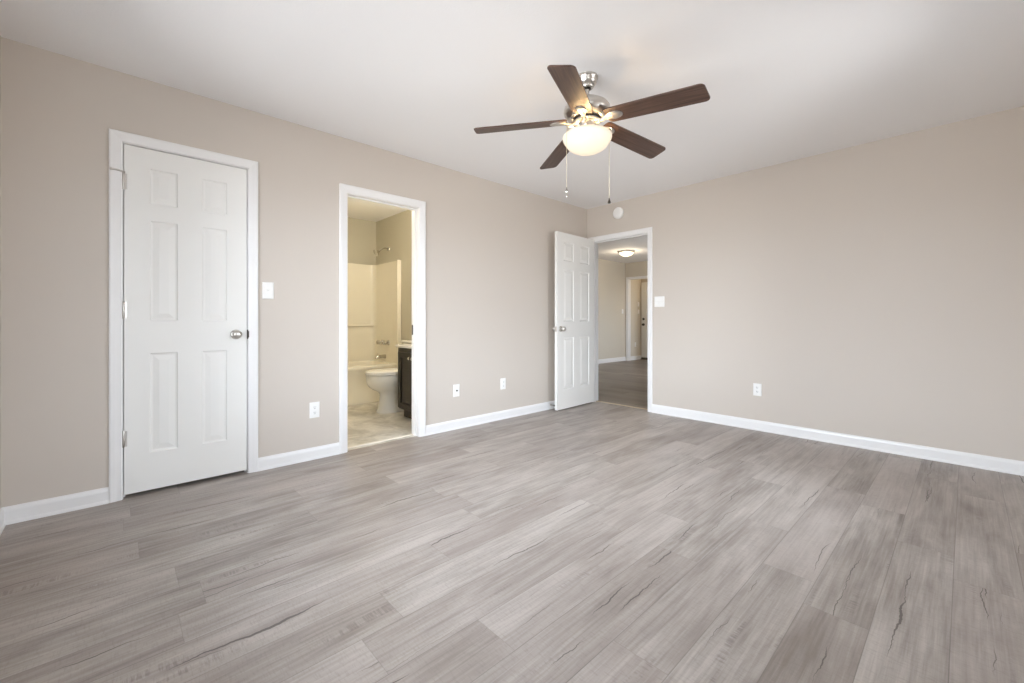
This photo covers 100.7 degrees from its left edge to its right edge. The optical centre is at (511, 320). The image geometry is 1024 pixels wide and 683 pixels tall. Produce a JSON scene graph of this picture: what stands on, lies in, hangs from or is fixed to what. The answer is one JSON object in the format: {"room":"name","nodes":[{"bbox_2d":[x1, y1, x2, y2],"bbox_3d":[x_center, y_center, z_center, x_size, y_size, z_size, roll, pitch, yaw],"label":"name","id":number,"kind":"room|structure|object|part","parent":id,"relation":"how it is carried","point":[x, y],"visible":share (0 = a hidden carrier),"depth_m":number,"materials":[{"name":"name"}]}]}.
{"room":"empty bedroom","nodes":[
{"label":"empty bedroom","id":0,"kind":"room"},
{"bbox_2d":[0,36,0,507],"bbox_3d":[-1.345,-0.199,0.743,0.115,2.440,3.890,0,0,-43],"label":"wall","id":1,"kind":"structure","parent":0,"point":[0,36],"depth_m":2.11,"materials":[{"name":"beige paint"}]},
{"bbox_2d":[0,508,5,534],"bbox_3d":[-1.297,0.977,0.789,0.018,0.088,3.660,0,0,-43],"label":"baseboard","id":2,"kind":"structure","parent":1,"relation":"attached to","point":[2,523],"depth_m":2.08,"materials":[{"name":"white wood"}]},
{"bbox_2d":[1,37,586,507],"bbox_3d":[-0.881,-0.199,3.761,4.915,2.440,0.115,0,0,-43],"label":"wall","id":3,"kind":"structure","parent":0,"point":[490,246],"depth_m":2.92,"materials":[{"name":"beige paint"}]},
{"bbox_2d":[2,487,108,524],"bbox_3d":[-2.404,0.977,2.246,0.390,0.088,0.018,0,0,-43],"label":"baseboard","id":4,"kind":"structure","parent":3,"relation":"attached to","point":[27,511],"depth_m":2.24,"materials":[{"name":"white wood"}]},
{"bbox_2d":[110,144,246,494],"bbox_3d":[-2.012,-0.007,2.607,0.668,2.013,0.104,0,0,-43],"label":"door","id":5,"kind":"structure","parent":3,"relation":"in","point":[184,305],"depth_m":2.61,"materials":[{"name":"white wood"}]},
{"bbox_2d":[109,128,257,502],"bbox_3d":[-2.033,-0.029,2.673,0.736,2.100,0.132,0,0,-43],"label":"door frame","id":6,"kind":"structure","parent":3,"relation":"attached to","point":[117,139],"depth_m":2.46,"materials":[{"name":"white wood"}]},
{"bbox_2d":[262,282,273,298],"bbox_3d":[-1.679,-0.209,2.924,0.070,0.115,0.019,0,0,-43],"label":"light switch","id":7,"kind":"object","parent":3,"relation":"attached to","point":[267,287],"visible":1,"depth_m":2.92,"materials":[{"name":"white plastic"}]},
{"bbox_2d":[258,442,339,471],"bbox_3d":[-1.524,0.977,3.069,0.549,0.088,0.018,0,0,-43],"label":"baseboard","id":8,"kind":"structure","parent":3,"relation":"attached to","point":[298,456],"depth_m":3.05,"materials":[{"name":"white wood"}]},
{"bbox_2d":[309,402,319,417],"bbox_3d":[-1.458,0.659,3.136,0.070,0.115,0.009,0,0,-43],"label":"power outlet","id":9,"kind":"object","parent":3,"relation":"attached to","point":[314,407],"visible":1,"depth_m":3.13,"materials":[{"name":"white plastic"}]},
{"bbox_2d":[339,183,425,453],"bbox_3d":[-1.093,-0.019,3.566,0.759,2.080,0.152,0,0,-43],"label":"door frame","id":10,"kind":"structure","parent":3,"relation":"attached to","point":[418,208],"depth_m":3.66,"materials":[{"name":"white wood"}]},
{"bbox_2d":[453,384,459,396],"bbox_3d":[-0.520,0.659,4.007,0.070,0.115,0.019,0,0,-43],"label":"outlet","id":11,"kind":"object","parent":3,"relation":"attached to","point":[456,388],"visible":1,"depth_m":4.01,"materials":[{"name":"white plastic"}]},
{"bbox_2d":[426,400,554,435],"bbox_3d":[0.095,0.977,4.583,2.366,0.088,0.018,0,0,-43],"label":"baseboard","id":12,"kind":"structure","parent":3,"relation":"attached to","point":[441,427],"depth_m":4.25,"materials":[{"name":"white wood"}]},
{"bbox_2d":[501,378,505,389],"bbox_3d":[-0.090,0.655,4.415,0.070,0.115,0.009,0,0,-43],"label":"power outlet","id":13,"kind":"object","parent":3,"relation":"attached to","point":[503,380],"visible":1,"depth_m":4.41,"materials":[{"name":"white plastic"}]},
{"bbox_2d":[348,217,375,264],"bbox_3d":[-2.547,-0.199,5.612,1.750,2.440,0.115,0,0,-43],"label":"wall","id":14,"kind":"structure","parent":0,"point":[361,233],"depth_m":5.94,"materials":[{"name":"paint"}]},
{"bbox_2d":[376,210,411,343],"bbox_3d":[-1.099,-0.199,5.261,0.115,2.440,2.375,0,0,-43],"label":"wall","id":15,"kind":"structure","parent":0,"point":[394,232],"depth_m":5.53,"materials":[{"name":"paint"}]},
{"bbox_2d":[373,247,389,255],"bbox_3d":[-1.767,-0.941,5.735,0.216,0.147,0.096,0,0,-43],"label":"shower head","id":16,"kind":"object","parent":15,"relation":"attached to","point":[376,252],"visible":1,"depth_m":5.69},
{"bbox_2d":[0,359,1023,682],"bbox_3d":[1.679,1.046,5.412,10.910,0.050,6.580,0,0,-43],"label":"floor","id":17,"kind":"structure","parent":0,"point":[592,542],"depth_m":1.77,"materials":[{"name":"grey laminate"}]},
{"bbox_2d":[348,260,400,405],"bbox_3d":[-2.246,0.114,5.301,1.503,1.815,0.747,0,0,-43],"label":"bathtub","id":18,"kind":"object","parent":17,"relation":"on","point":[374,291],"visible":0.38,"depth_m":5.82,"materials":[{"name":"beige plastic"}]},
{"bbox_2d":[348,360,396,405],"bbox_3d":[-2.256,0.790,5.308,1.488,0.462,0.703,0,0,-43],"label":"tub basin","id":19,"kind":"object","parent":18,"relation":"in","point":[359,392],"depth_m":5.24,"materials":[{"name":"beige plastic"}]},
{"bbox_3d":[-2.254,-0.113,5.309,1.503,1.352,0.725,0,0,-43],"label":"surround panel","id":20,"kind":"part","parent":18,"relation":"part of","materials":[{"name":"beige plastic"}]},
{"bbox_2d":[375,353,385,358],"bbox_3d":[-1.786,0.478,5.759,0.135,0.076,0.054,0,0,-43],"label":"tub spout","id":21,"kind":"object","parent":18,"relation":"attached to","point":[383,355],"visible":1,"depth_m":5.74,"materials":[{"name":"silver metal"}]},
{"bbox_2d":[348,434,412,447],"bbox_3d":[-1.119,1.019,3.593,0.629,0.008,0.030,0,0,-43],"label":"threshold","id":22,"kind":"object","parent":17,"relation":"on","point":[408,434],"visible":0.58,"depth_m":3.58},
{"bbox_2d":[365,340,411,413],"bbox_3d":[-1.316,0.627,4.864,0.728,0.788,0.420,0,0,-43],"label":"toilet","id":23,"kind":"object","parent":17,"relation":"on","point":[384,381],"visible":0.41,"depth_m":4.67,"materials":[{"name":"white ceramic"}]},
{"bbox_3d":[-1.405,0.587,4.781,0.484,0.019,0.380,0,0,-43],"label":"seat","id":24,"kind":"part","parent":23,"relation":"part of","materials":[{"name":"white plastic"}]},
{"bbox_3d":[-1.405,0.564,4.781,0.483,0.024,0.378,0,0,-43],"label":"lid","id":25,"kind":"part","parent":23,"relation":"part of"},
{"bbox_3d":[-1.371,0.809,4.812,0.556,0.424,0.368,0,0,-43],"label":"bowl","id":26,"kind":"part","parent":23,"relation":"part of","materials":[{"name":"white ceramic"}]},
{"bbox_3d":[-1.126,0.250,5.042,0.207,0.033,0.420,0,0,-43],"label":"tank lid","id":27,"kind":"part","parent":23,"relation":"part of","materials":[{"name":"white ceramic"}]},
{"bbox_2d":[398,347,411,418],"bbox_3d":[-0.813,0.650,4.439,0.585,0.742,0.612,0,0,-43],"label":"vanity cabinet","id":28,"kind":"object","parent":17,"relation":"on","point":[404,354],"visible":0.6,"depth_m":4.39,"materials":[{"name":"brown wood"}]},
{"bbox_2d":[396,344,411,348],"bbox_3d":[-0.807,0.223,4.445,0.569,0.112,0.638,0,0,-43],"label":"countertop","id":29,"kind":"structure","parent":28,"relation":"on","point":[409,346],"depth_m":4.37,"materials":[{"name":"white stone"}]},
{"bbox_3d":[-0.993,0.324,4.270,0.010,0.085,0.608,0,0,-43],"label":"apron rail","id":30,"kind":"part","parent":28,"relation":"part of","materials":[{"name":"brown wood"}]},
{"bbox_2d":[597,401,647,409],"bbox_3d":[1.335,1.019,5.118,0.032,0.008,0.754,0,0,-43],"label":"threshold","id":31,"kind":"object","parent":17,"relation":"on","point":[597,401],"visible":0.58,"depth_m":5.10,"materials":[{"name":"grey wood"}]},
{"bbox_2d":[0,0,1023,221],"bbox_3d":[-0.400,-1.444,3.331,5.030,0.050,6.380,0,0,-43],"label":"ceiling","id":32,"kind":"structure","parent":0,"point":[784,80],"depth_m":2.38,"materials":[{"name":"white paint"}]},
{"bbox_2d":[474,65,709,203],"bbox_3d":[0.472,-1.056,2.471,1.262,0.726,1.259,0,0,-43],"label":"ceiling fan","id":33,"kind":"object","parent":32,"relation":"hanging from","point":[585,111],"visible":1,"depth_m":2.37,"materials":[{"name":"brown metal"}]},
{"bbox_3d":[0.048,-1.137,2.486,0.538,0.007,0.134,-5,12,2],"label":"blade","id":34,"kind":"part","parent":33,"relation":"part of","materials":[{"name":"brown wood"}]},
{"bbox_3d":[0.331,-1.137,2.846,0.134,0.007,0.538,-12,-1,-16],"label":"blade","id":35,"kind":"part","parent":33,"relation":"part of","materials":[{"name":"brown wood"}]},
{"bbox_3d":[0.306,-0.924,2.381,0.003,0.354,0.003,0,0,24],"label":"pull chain","id":36,"kind":"part","parent":33,"relation":"part of","materials":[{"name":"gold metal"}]},
{"bbox_3d":[0.303,-1.137,2.106,0.134,0.007,0.538,13,9,19],"label":"blade","id":37,"kind":"part","parent":33,"relation":"part of","materials":[{"name":"brown wood"}]},
{"bbox_3d":[0.437,-1.031,2.471,0.285,0.104,0.285,0,0,-43],"label":"lamp shade","id":38,"kind":"part","parent":33,"relation":"part of","materials":[{"name":"white glass"}]},
{"bbox_3d":[0.761,-1.137,2.689,0.538,0.007,0.134,5,-15,-34],"label":"blade","id":39,"kind":"part","parent":33,"relation":"part of","materials":[{"name":"brown wood"}]},
{"bbox_3d":[0.744,-1.137,2.231,0.538,0.007,0.134,6,-8,38],"label":"blade","id":40,"kind":"part","parent":33,"relation":"part of","materials":[{"name":"brown wood"}]},
{"bbox_2d":[598,259,640,358],"bbox_3d":[1.287,-0.229,9.430,5.765,2.500,0.175,0,0,-43],"label":"wall","id":41,"kind":"structure","parent":0,"point":[611,274],"depth_m":10.61,"materials":[{"name":"paint"}]},
{"bbox_2d":[598,357,625,363],"bbox_3d":[1.064,0.971,9.171,5.085,0.101,0.018,0,0,-43],"label":"baseboard","id":42,"kind":"structure","parent":41,"relation":"attached to","point":[617,359],"depth_m":10.47,"materials":[{"name":"white wood"}]},
{"bbox_2d":[631,355,640,359],"bbox_3d":[3.252,0.971,11.135,0.565,0.101,0.018,0,0,-43],"label":"baseboard","id":43,"kind":"structure","parent":41,"relation":"attached to","point":[639,356],"depth_m":11.12,"materials":[{"name":"white wood"}]},
{"bbox_2d":[598,235,647,262],"bbox_3d":[2.813,-1.504,7.882,5.880,0.050,4.520,0,0,-43],"label":"ceiling","id":44,"kind":"structure","parent":0,"point":[608,251],"depth_m":8.80,"materials":[{"name":"white paint"}]},
{"bbox_2d":[618,250,634,256],"bbox_3d":[2.426,-1.421,9.006,0.356,0.116,0.356,0,0,-43],"label":"ceiling light","id":45,"kind":"object","parent":44,"relation":"attached to","point":[626,253],"visible":1,"depth_m":8.90,"materials":[{"name":"white glass"}]},
{"bbox_2d":[625,261,647,356],"bbox_3d":[4.422,-0.229,9.386,0.115,2.500,4.290,0,0,-43],"label":"wall","id":46,"kind":"structure","parent":0,"point":[634,269],"depth_m":10.74,"materials":[{"name":"paint"}]},
{"bbox_2d":[626,276,647,360],"bbox_3d":[3.301,-0.046,10.573,0.132,2.135,0.975,0,0,-43],"label":"door frame","id":47,"kind":"structure","parent":46,"relation":"attached to","point":[628,279],"depth_m":10.87,"materials":[{"name":"white wood"}]},
{"bbox_2d":[587,106,1023,460],"bbox_3d":[2.245,-0.199,4.100,0.115,2.440,3.890,0,0,-43],"label":"wall","id":48,"kind":"structure","parent":0,"point":[875,289],"depth_m":3.43,"materials":[{"name":"beige paint"}]},
{"bbox_2d":[552,231,593,409],"bbox_3d":[0.759,-0.001,5.037,0.173,2.010,0.768,0,0,44],"label":"door","id":49,"kind":"structure","parent":48,"relation":"in","point":[574,255],"depth_m":4.99,"materials":[{"name":"white wood"}]},
{"bbox_2d":[613,207,623,218],"bbox_3d":[1.259,-1.281,5.040,0.041,0.136,0.136,0,0,-43],"label":"smoke detector","id":50,"kind":"object","parent":48,"relation":"attached to","point":[618,212],"visible":1,"depth_m":5.02,"materials":[{"name":"white plastic"}]},
{"bbox_2d":[588,227,652,411],"bbox_3d":[1.314,-0.014,5.098,0.152,2.070,0.874,0,0,-43],"label":"door frame","id":51,"kind":"structure","parent":48,"relation":"attached to","point":[648,231],"depth_m":4.86,"materials":[{"name":"white wood"}]},
{"bbox_2d":[654,296,663,306],"bbox_3d":[1.619,-0.212,4.671,0.019,0.115,0.116,0,0,-43],"label":"light switch","id":52,"kind":"object","parent":48,"relation":"attached to","point":[659,300],"visible":1,"depth_m":4.67,"materials":[{"name":"white plastic"}]},
{"bbox_2d":[753,383,761,395],"bbox_3d":[2.290,0.643,3.961,0.009,0.115,0.070,0,0,-43],"label":"power outlet","id":53,"kind":"object","parent":48,"relation":"attached to","point":[757,388],"visible":1,"depth_m":3.96,"materials":[{"name":"white plastic"}]},
{"bbox_2d":[652,404,1023,475],"bbox_3d":[2.505,0.975,3.725,0.018,0.093,2.758,0,0,-43],"label":"baseboard","id":54,"kind":"structure","parent":48,"relation":"attached to","point":[1010,466],"depth_m":3.41,"materials":[{"name":"white wood"}]},
{"bbox_3d":[4.918,-0.229,9.850,0.115,2.500,4.290,0,0,-43],"label":"wall","id":55,"kind":"structure","parent":0,"visible":0},
{"bbox_2d":[641,282,647,358],"bbox_3d":[3.725,-0.007,10.953,0.103,2.020,0.860,0,0,-43],"label":"door","id":56,"kind":"structure","parent":55,"relation":"in","point":[644,285],"depth_m":11.21,"materials":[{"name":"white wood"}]}
]}

